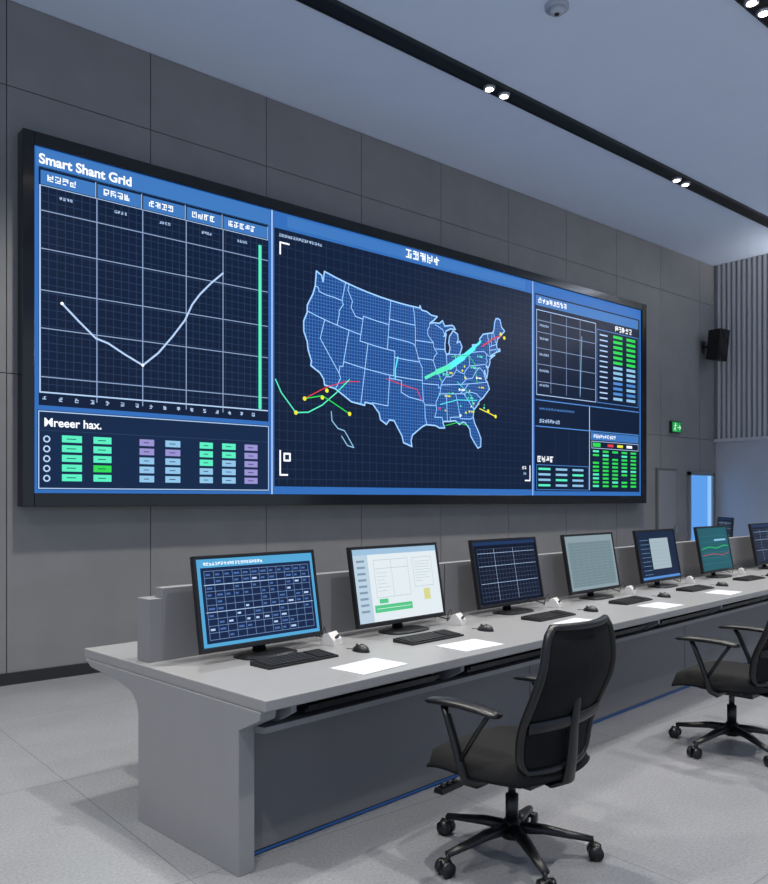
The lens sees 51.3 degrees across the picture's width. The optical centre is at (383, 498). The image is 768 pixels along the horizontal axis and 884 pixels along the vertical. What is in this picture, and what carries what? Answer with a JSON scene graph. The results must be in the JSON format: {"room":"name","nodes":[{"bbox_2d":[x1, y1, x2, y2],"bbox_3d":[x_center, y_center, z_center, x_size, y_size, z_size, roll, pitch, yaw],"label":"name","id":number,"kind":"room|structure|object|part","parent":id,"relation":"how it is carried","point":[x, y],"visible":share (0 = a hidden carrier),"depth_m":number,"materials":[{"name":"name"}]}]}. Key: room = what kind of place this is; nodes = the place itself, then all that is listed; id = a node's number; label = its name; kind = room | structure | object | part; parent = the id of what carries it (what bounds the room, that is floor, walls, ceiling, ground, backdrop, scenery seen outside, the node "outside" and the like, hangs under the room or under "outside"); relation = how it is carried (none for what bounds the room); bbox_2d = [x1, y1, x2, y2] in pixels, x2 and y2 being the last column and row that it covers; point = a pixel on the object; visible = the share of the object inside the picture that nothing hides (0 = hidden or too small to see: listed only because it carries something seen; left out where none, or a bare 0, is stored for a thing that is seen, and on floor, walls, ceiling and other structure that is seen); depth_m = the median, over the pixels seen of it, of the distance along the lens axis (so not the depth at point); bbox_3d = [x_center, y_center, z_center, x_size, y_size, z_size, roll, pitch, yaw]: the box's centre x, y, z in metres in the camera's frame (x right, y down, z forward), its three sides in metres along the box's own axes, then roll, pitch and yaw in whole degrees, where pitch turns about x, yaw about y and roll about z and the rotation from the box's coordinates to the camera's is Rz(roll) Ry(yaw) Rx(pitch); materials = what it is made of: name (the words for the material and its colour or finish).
{"room":"control room","nodes":[
{"label":"control room","id":0,"kind":"room"},
{"bbox_2d":[0,0,715,673],"bbox_3d":[-1.605,-1.310,8.096,20.000,5.720,0.200,0,0,-40],"label":"wall","id":1,"kind":"structure","parent":0,"point":[72,579],"depth_m":8.23,"materials":[{"name":"grey paint"}]},
{"bbox_2d":[0,662,99,685],"bbox_3d":[-2.412,1.500,7.270,17.700,0.100,0.020,0,0,-40],"label":"baseboard","id":2,"kind":"structure","parent":1,"relation":"attached to","point":[27,676],"depth_m":6.85,"materials":[{"name":"black"}]},
{"bbox_2d":[18,128,646,506],"bbox_3d":[0.534,-1.502,9.675,9.335,3.135,0.149,0,0,-40],"label":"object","id":3,"kind":"structure","parent":1,"relation":"attached to","point":[28,139],"depth_m":7.47,"materials":[{"name":"black"}]},
{"bbox_2d":[35,146,640,495],"bbox_3d":[0.557,-1.505,9.628,9.120,2.910,0.011,0,0,-40],"label":"wall display","id":4,"kind":"object","parent":3,"relation":"attached to","point":[214,344],"visible":1,"depth_m":8.32,"materials":[{"name":"blue glass"}]},
{"bbox_2d":[44,418,100,429],"bbox_3d":[-2.676,-0.649,6.897,0.485,0.073,0.001,0,0,-40],"label":"subtitle","id":5,"kind":"object","parent":4,"relation":"attached to","point":[46,421],"visible":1,"depth_m":6.86,"materials":[{"name":"white"}]},
{"bbox_2d":[39,153,131,186],"bbox_3d":[-2.588,-2.864,6.971,0.803,0.087,0.001,0,0,-40],"label":"title","id":6,"kind":"object","parent":4,"relation":"attached to","point":[40,154],"visible":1,"depth_m":6.95,"materials":[{"name":"white"}]},
{"bbox_2d":[655,468,676,541],"bbox_3d":[4.695,0.520,13.237,0.620,2.060,0.080,0,0,-40],"label":"door","id":7,"kind":"structure","parent":1,"relation":"in","point":[665,478],"depth_m":13.20,"materials":[{"name":"grey metal"}]},
{"bbox_2d":[669,421,680,432],"bbox_3d":[4.886,-1.205,13.414,0.300,0.190,0.053,0,0,-40],"label":"exit sign","id":8,"kind":"object","parent":1,"relation":"attached to","point":[674,426],"visible":1,"depth_m":13.35,"materials":[{"name":"green plastic"}]},
{"bbox_2d":[687,472,713,540],"bbox_3d":[5.529,0.540,13.962,0.850,2.020,0.050,0,0,-40],"label":"door","id":9,"kind":"structure","parent":1,"relation":"in","point":[700,485],"depth_m":13.94,"materials":[{"name":"blue glass"}]},
{"bbox_2d":[701,328,729,361],"bbox_3d":[5.727,-2.651,13.878,0.302,0.541,0.433,0,0,-40],"label":"loudspeaker","id":10,"kind":"object","parent":1,"relation":"attached to","point":[717,345],"visible":1,"depth_m":13.75,"materials":[{"name":"black plastic"}]},
{"bbox_2d":[0,672,767,883],"bbox_3d":[2.629,1.600,3.086,20.000,0.100,13.320,0,0,-40],"label":"floor","id":11,"kind":"structure","parent":0,"point":[658,813],"depth_m":3.89,"materials":[{"name":"tile"}]},
{"bbox_2d":[85,536,767,876],"bbox_3d":[2.057,0.995,6.863,1.600,1.110,8.832,0,0,45],"label":"console desk","id":12,"kind":"object","parent":11,"relation":"on","point":[238,761],"visible":0.55,"depth_m":3.96,"materials":[{"name":"grey laminate"}]},
{"bbox_3d":[2.025,1.200,6.823,1.548,0.700,8.730,0,0,45],"label":"panel","id":13,"kind":"part","parent":12,"relation":"part of","materials":[{"name":"grey laminate"}]},
{"bbox_2d":[190,549,322,660],"bbox_3d":[-0.617,0.540,4.126,0.225,0.521,0.770,0,0,45],"label":"computer monitor","id":14,"kind":"object","parent":12,"relation":"on","point":[243,600],"visible":1,"depth_m":4.11,"materials":[{"name":"black plastic"}]},
{"bbox_2d":[250,649,337,669],"bbox_3d":[-0.438,0.787,3.949,0.150,0.026,0.440,0,0,44],"label":"keyboard","id":15,"kind":"object","parent":12,"relation":"on","point":[270,663],"visible":1,"depth_m":3.91,"materials":[{"name":"black plastic"}]},
{"bbox_2d":[321,627,342,645],"bbox_3d":[-0.306,0.754,4.445,0.167,0.092,0.146,0,0,27],"label":"card reader","id":16,"kind":"object","parent":12,"relation":"on","point":[333,638],"visible":0.98,"depth_m":4.37,"materials":[{"name":"grey plastic"}]},
{"bbox_2d":[346,643,369,652],"bbox_3d":[-0.136,0.779,4.214,0.159,0.042,0.068,0,0,45],"label":"computer mouse","id":17,"kind":"object","parent":12,"relation":"on","point":[361,648],"visible":1,"depth_m":4.17,"materials":[{"name":"black plastic"}]},
{"bbox_2d":[330,658,407,674],"bbox_3d":[-0.069,0.798,3.824,0.220,0.003,0.320,0,0,41],"label":"paper sheet","id":18,"kind":"object","parent":12,"relation":"on","point":[364,667],"visible":1,"depth_m":3.81,"materials":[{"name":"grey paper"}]},
{"bbox_2d":[346,542,445,634],"bbox_3d":[0.113,0.540,4.867,0.225,0.521,0.770,0,0,45],"label":"computer monitor","id":19,"kind":"object","parent":12,"relation":"on","point":[396,584],"visible":1,"depth_m":4.85,"materials":[{"name":"black plastic"}]},
{"bbox_2d":[393,629,463,645],"bbox_3d":[0.258,0.787,4.569,0.150,0.026,0.440,0,0,45],"label":"keyboard","id":20,"kind":"object","parent":12,"relation":"on","point":[421,638],"visible":1,"depth_m":4.52,"materials":[{"name":"black plastic"}]},
{"bbox_2d":[447,609,465,625],"bbox_3d":[0.452,0.754,5.158,0.167,0.092,0.146,0,0,27],"label":"card reader","id":21,"kind":"object","parent":12,"relation":"on","point":[456,619],"visible":1,"depth_m":5.08,"materials":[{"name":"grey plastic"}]},
{"bbox_2d":[437,639,504,651],"bbox_3d":[0.472,0.798,4.372,0.320,0.003,0.220,0,0,-42],"label":"paper sheet","id":22,"kind":"object","parent":12,"relation":"on","point":[472,644],"visible":1,"depth_m":4.35,"materials":[{"name":"white paper"}]},
{"bbox_2d":[471,624,493,631],"bbox_3d":[0.602,0.779,4.877,0.159,0.042,0.068,0,0,45],"label":"computer mouse","id":23,"kind":"object","parent":12,"relation":"on","point":[486,628],"visible":1,"depth_m":4.83,"materials":[{"name":"black plastic"}]},
{"bbox_2d":[468,536,544,614],"bbox_3d":[0.906,0.540,5.671,0.225,0.521,0.770,0,0,45],"label":"computer monitor","id":24,"kind":"object","parent":12,"relation":"on","point":[506,572],"visible":1,"depth_m":5.65,"materials":[{"name":"black plastic"}]},
{"bbox_2d":[521,610,575,621],"bbox_3d":[1.115,0.787,5.409,0.150,0.026,0.440,0,0,44],"label":"keyboard","id":25,"kind":"object","parent":12,"relation":"on","point":[554,614],"visible":1,"depth_m":5.36,"materials":[{"name":"black plastic"}]},
{"bbox_2d":[543,594,561,607],"bbox_3d":[1.246,0.754,5.962,0.167,0.092,0.146,0,0,27],"label":"card reader","id":26,"kind":"object","parent":12,"relation":"on","point":[555,602],"visible":1,"depth_m":5.89,"materials":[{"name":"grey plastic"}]},
{"bbox_2d":[552,618,591,623],"bbox_3d":[1.265,0.798,5.177,0.220,0.003,0.320,0,0,40],"label":"paper sheet","id":27,"kind":"object","parent":12,"relation":"on","point":[573,620],"visible":0.49,"depth_m":5.25,"materials":[{"name":"white paper"}]},
{"bbox_2d":[578,605,597,611],"bbox_3d":[1.458,0.779,5.717,0.159,0.042,0.068,0,0,45],"label":"computer mouse","id":28,"kind":"object","parent":12,"relation":"on","point":[591,608],"visible":1,"depth_m":5.68,"materials":[{"name":"black plastic"}]},
{"bbox_2d":[560,532,620,599],"bbox_3d":[1.714,0.540,6.490,0.225,0.521,0.770,0,0,45],"label":"computer monitor","id":29,"kind":"object","parent":12,"relation":"on","point":[590,562],"visible":1,"depth_m":6.47,"materials":[{"name":"black plastic"}]},
{"bbox_2d":[618,583,635,594],"bbox_3d":[2.053,0.754,6.781,0.167,0.092,0.146,0,0,27],"label":"card reader","id":30,"kind":"object","parent":12,"relation":"on","point":[629,590],"visible":0.97,"depth_m":6.71,"materials":[{"name":"grey plastic"}]},
{"bbox_2d":[609,596,652,604],"bbox_3d":[1.923,0.787,6.228,0.150,0.026,0.440,0,0,43],"label":"keyboard","id":31,"kind":"object","parent":12,"relation":"on","point":[630,600],"visible":1,"depth_m":6.17,"materials":[{"name":"black plastic"}]},
{"bbox_2d":[632,528,681,587],"bbox_3d":[2.542,0.540,7.330,0.225,0.521,0.770,0,0,45],"label":"computer monitor","id":32,"kind":"object","parent":12,"relation":"on","point":[656,551],"visible":1,"depth_m":7.31,"materials":[{"name":"black plastic"}]},
{"bbox_2d":[638,602,682,608],"bbox_3d":[2.073,0.798,5.996,0.320,0.003,0.220,0,0,-43],"label":"paper sheet","id":33,"kind":"object","parent":12,"relation":"on","point":[658,605],"visible":1,"depth_m":5.99,"materials":[{"name":"white paper"}]},
{"bbox_2d":[657,592,670,597],"bbox_3d":[2.266,0.779,6.536,0.159,0.042,0.068,0,0,45],"label":"computer mouse","id":34,"kind":"object","parent":12,"relation":"on","point":[663,595],"visible":1,"depth_m":6.49,"materials":[{"name":"black plastic"}]},
{"bbox_2d":[678,574,694,583],"bbox_3d":[2.882,0.754,7.621,0.167,0.092,0.146,0,0,27],"label":"card reader","id":35,"kind":"object","parent":12,"relation":"on","point":[689,580],"visible":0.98,"depth_m":7.55,"materials":[{"name":"grey plastic"}]},
{"bbox_2d":[676,584,713,591],"bbox_3d":[2.751,0.787,7.068,0.440,0.026,0.150,0,0,-44],"label":"keyboard","id":36,"kind":"object","parent":12,"relation":"on","point":[694,588],"visible":1,"depth_m":7.00,"materials":[{"name":"black plastic"}]},
{"bbox_2d":[693,525,733,577],"bbox_3d":[3.434,0.540,8.235,0.225,0.521,0.770,0,0,45],"label":"computer monitor","id":37,"kind":"object","parent":12,"relation":"on","point":[712,542],"visible":1,"depth_m":8.21,"materials":[{"name":"teal glass"}]},
{"bbox_2d":[716,581,727,586],"bbox_3d":[3.094,0.779,7.376,0.159,0.042,0.068,0,0,45],"label":"computer mouse","id":38,"kind":"object","parent":12,"relation":"on","point":[722,583],"visible":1,"depth_m":7.34,"materials":[{"name":"black plastic"}]},
{"bbox_2d":[705,590,740,594],"bbox_3d":[2.901,0.798,6.836,0.220,0.003,0.320,0,0,42],"label":"paper sheet","id":39,"kind":"object","parent":12,"relation":"on","point":[720,592],"visible":1,"depth_m":6.82,"materials":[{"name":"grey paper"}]},
{"bbox_2d":[732,567,746,574],"bbox_3d":[3.773,0.754,8.525,0.167,0.092,0.146,0,0,27],"label":"card reader","id":40,"kind":"object","parent":12,"relation":"on","point":[741,571],"visible":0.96,"depth_m":8.45,"materials":[{"name":"grey plastic"}]},
{"bbox_2d":[733,575,765,580],"bbox_3d":[3.643,0.787,7.973,0.440,0.026,0.150,0,0,-44],"label":"keyboard","id":41,"kind":"object","parent":12,"relation":"on","point":[749,577],"visible":1,"depth_m":7.91,"materials":[{"name":"black plastic"}]},
{"bbox_2d":[748,523,767,568],"bbox_3d":[4.452,0.540,9.267,0.225,0.521,0.770,0,0,45],"label":"computer monitor","id":42,"kind":"object","parent":12,"relation":"on","point":[758,532],"visible":1,"depth_m":9.14,"materials":[{"name":"black plastic"}]},
{"bbox_2d":[434,778,462,794],"bbox_3d":[0.429,1.530,4.367,0.060,0.040,0.433,0,0,42],"label":"power strip","id":43,"kind":"object","parent":11,"relation":"on","point":[449,786],"visible":0.75,"depth_m":4.24,"materials":[{"name":"black plastic"}]},
{"bbox_2d":[425,614,615,883],"bbox_3d":[0.556,1.017,3.464,0.753,1.064,0.792,0,0,-44],"label":"office chair","id":44,"kind":"object","parent":11,"relation":"on","point":[549,745],"visible":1,"depth_m":3.24,"materials":[{"name":"black fabric"}]},
{"bbox_2d":[427,725,589,788],"bbox_3d":[0.542,1.111,3.489,0.620,0.118,0.600,0,0,-44],"label":"seat cushion","id":45,"kind":"object","parent":44,"relation":"on","point":[490,759],"depth_m":3.27,"materials":[{"name":"fabric"}]},
{"bbox_3d":[0.767,0.795,3.258,0.570,0.620,0.202,0,0,-44],"label":"frame","id":46,"kind":"part","parent":44,"relation":"part of","materials":[{"name":"black plastic"}]},
{"bbox_2d":[668,620,767,766],"bbox_3d":[2.165,1.017,4.967,0.753,1.064,0.792,0,0,-44],"label":"office chair","id":47,"kind":"object","parent":11,"relation":"on","point":[719,678],"visible":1,"depth_m":4.81,"materials":[{"name":"black"}]},
{"bbox_2d":[672,661,767,694],"bbox_3d":[2.151,1.111,4.993,0.620,0.118,0.600,0,0,-44],"label":"seat cushion","id":48,"kind":"object","parent":47,"relation":"on","point":[733,678],"depth_m":4.80,"materials":[{"name":"fabric"}]},
{"bbox_3d":[2.376,0.795,4.761,0.570,0.620,0.202,0,0,-44],"label":"frame","id":49,"kind":"part","parent":47,"relation":"part of","materials":[{"name":"black plastic"}]},
{"bbox_3d":[5.330,1.175,11.509,0.800,0.750,1.800,0,0,-40],"label":"desk","id":50,"kind":"object","parent":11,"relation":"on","visible":0},
{"bbox_2d":[717,517,733,536],"bbox_3d":[5.030,0.535,11.853,0.200,0.530,0.500,0,0,0],"label":"computer monitor","id":51,"kind":"object","parent":50,"relation":"on","point":[728,521],"visible":0.43,"depth_m":11.72,"materials":[{"name":"black plastic"}]},
{"bbox_2d":[11,0,767,265],"bbox_3d":[2.629,-4.245,3.086,20.000,0.150,13.320,0,0,-40],"label":"ceiling","id":52,"kind":"structure","parent":0,"point":[682,84],"depth_m":7.97,"materials":[{"name":"paint"}]},
{"bbox_2d":[296,0,767,227],"bbox_3d":[-0.463,-4.138,6.745,19.400,0.064,0.180,0,0,-40],"label":"track","id":53,"kind":"object","parent":52,"relation":"attached to","point":[337,10],"depth_m":8.19,"materials":[{"name":"black metal"}]},
{"bbox_2d":[545,0,568,16],"bbox_3d":[1.462,-4.130,6.760,0.200,0.080,0.200,0,0,-40],"label":"smoke detector","id":54,"kind":"object","parent":52,"relation":"attached to","point":[554,8],"visible":1,"depth_m":6.72,"materials":[{"name":"white plastic"}]},
{"bbox_2d":[735,0,767,27],"bbox_3d":[1.054,-4.138,4.950,19.400,0.064,0.180,0,0,-40],"label":"track","id":55,"kind":"object","parent":52,"relation":"attached to","point":[757,8],"depth_m":6.73,"materials":[{"name":"black metal"}]},
{"bbox_2d":[716,440,767,536],"bbox_3d":[10.255,-1.310,9.400,0.200,5.720,13.120,0,0,-40],"label":"wall","id":56,"kind":"structure","parent":0,"point":[741,466],"depth_m":13.97,"materials":[{"name":"paint"}]},
{"bbox_2d":[713,254,767,442],"bbox_3d":[8.859,-2.590,10.838,0.075,3.160,9.120,0,0,-40],"label":"wall panel","id":57,"kind":"object","parent":56,"relation":"attached to","point":[741,286],"visible":0.95,"depth_m":13.89,"materials":[{"name":"grey metal"}]}
]}

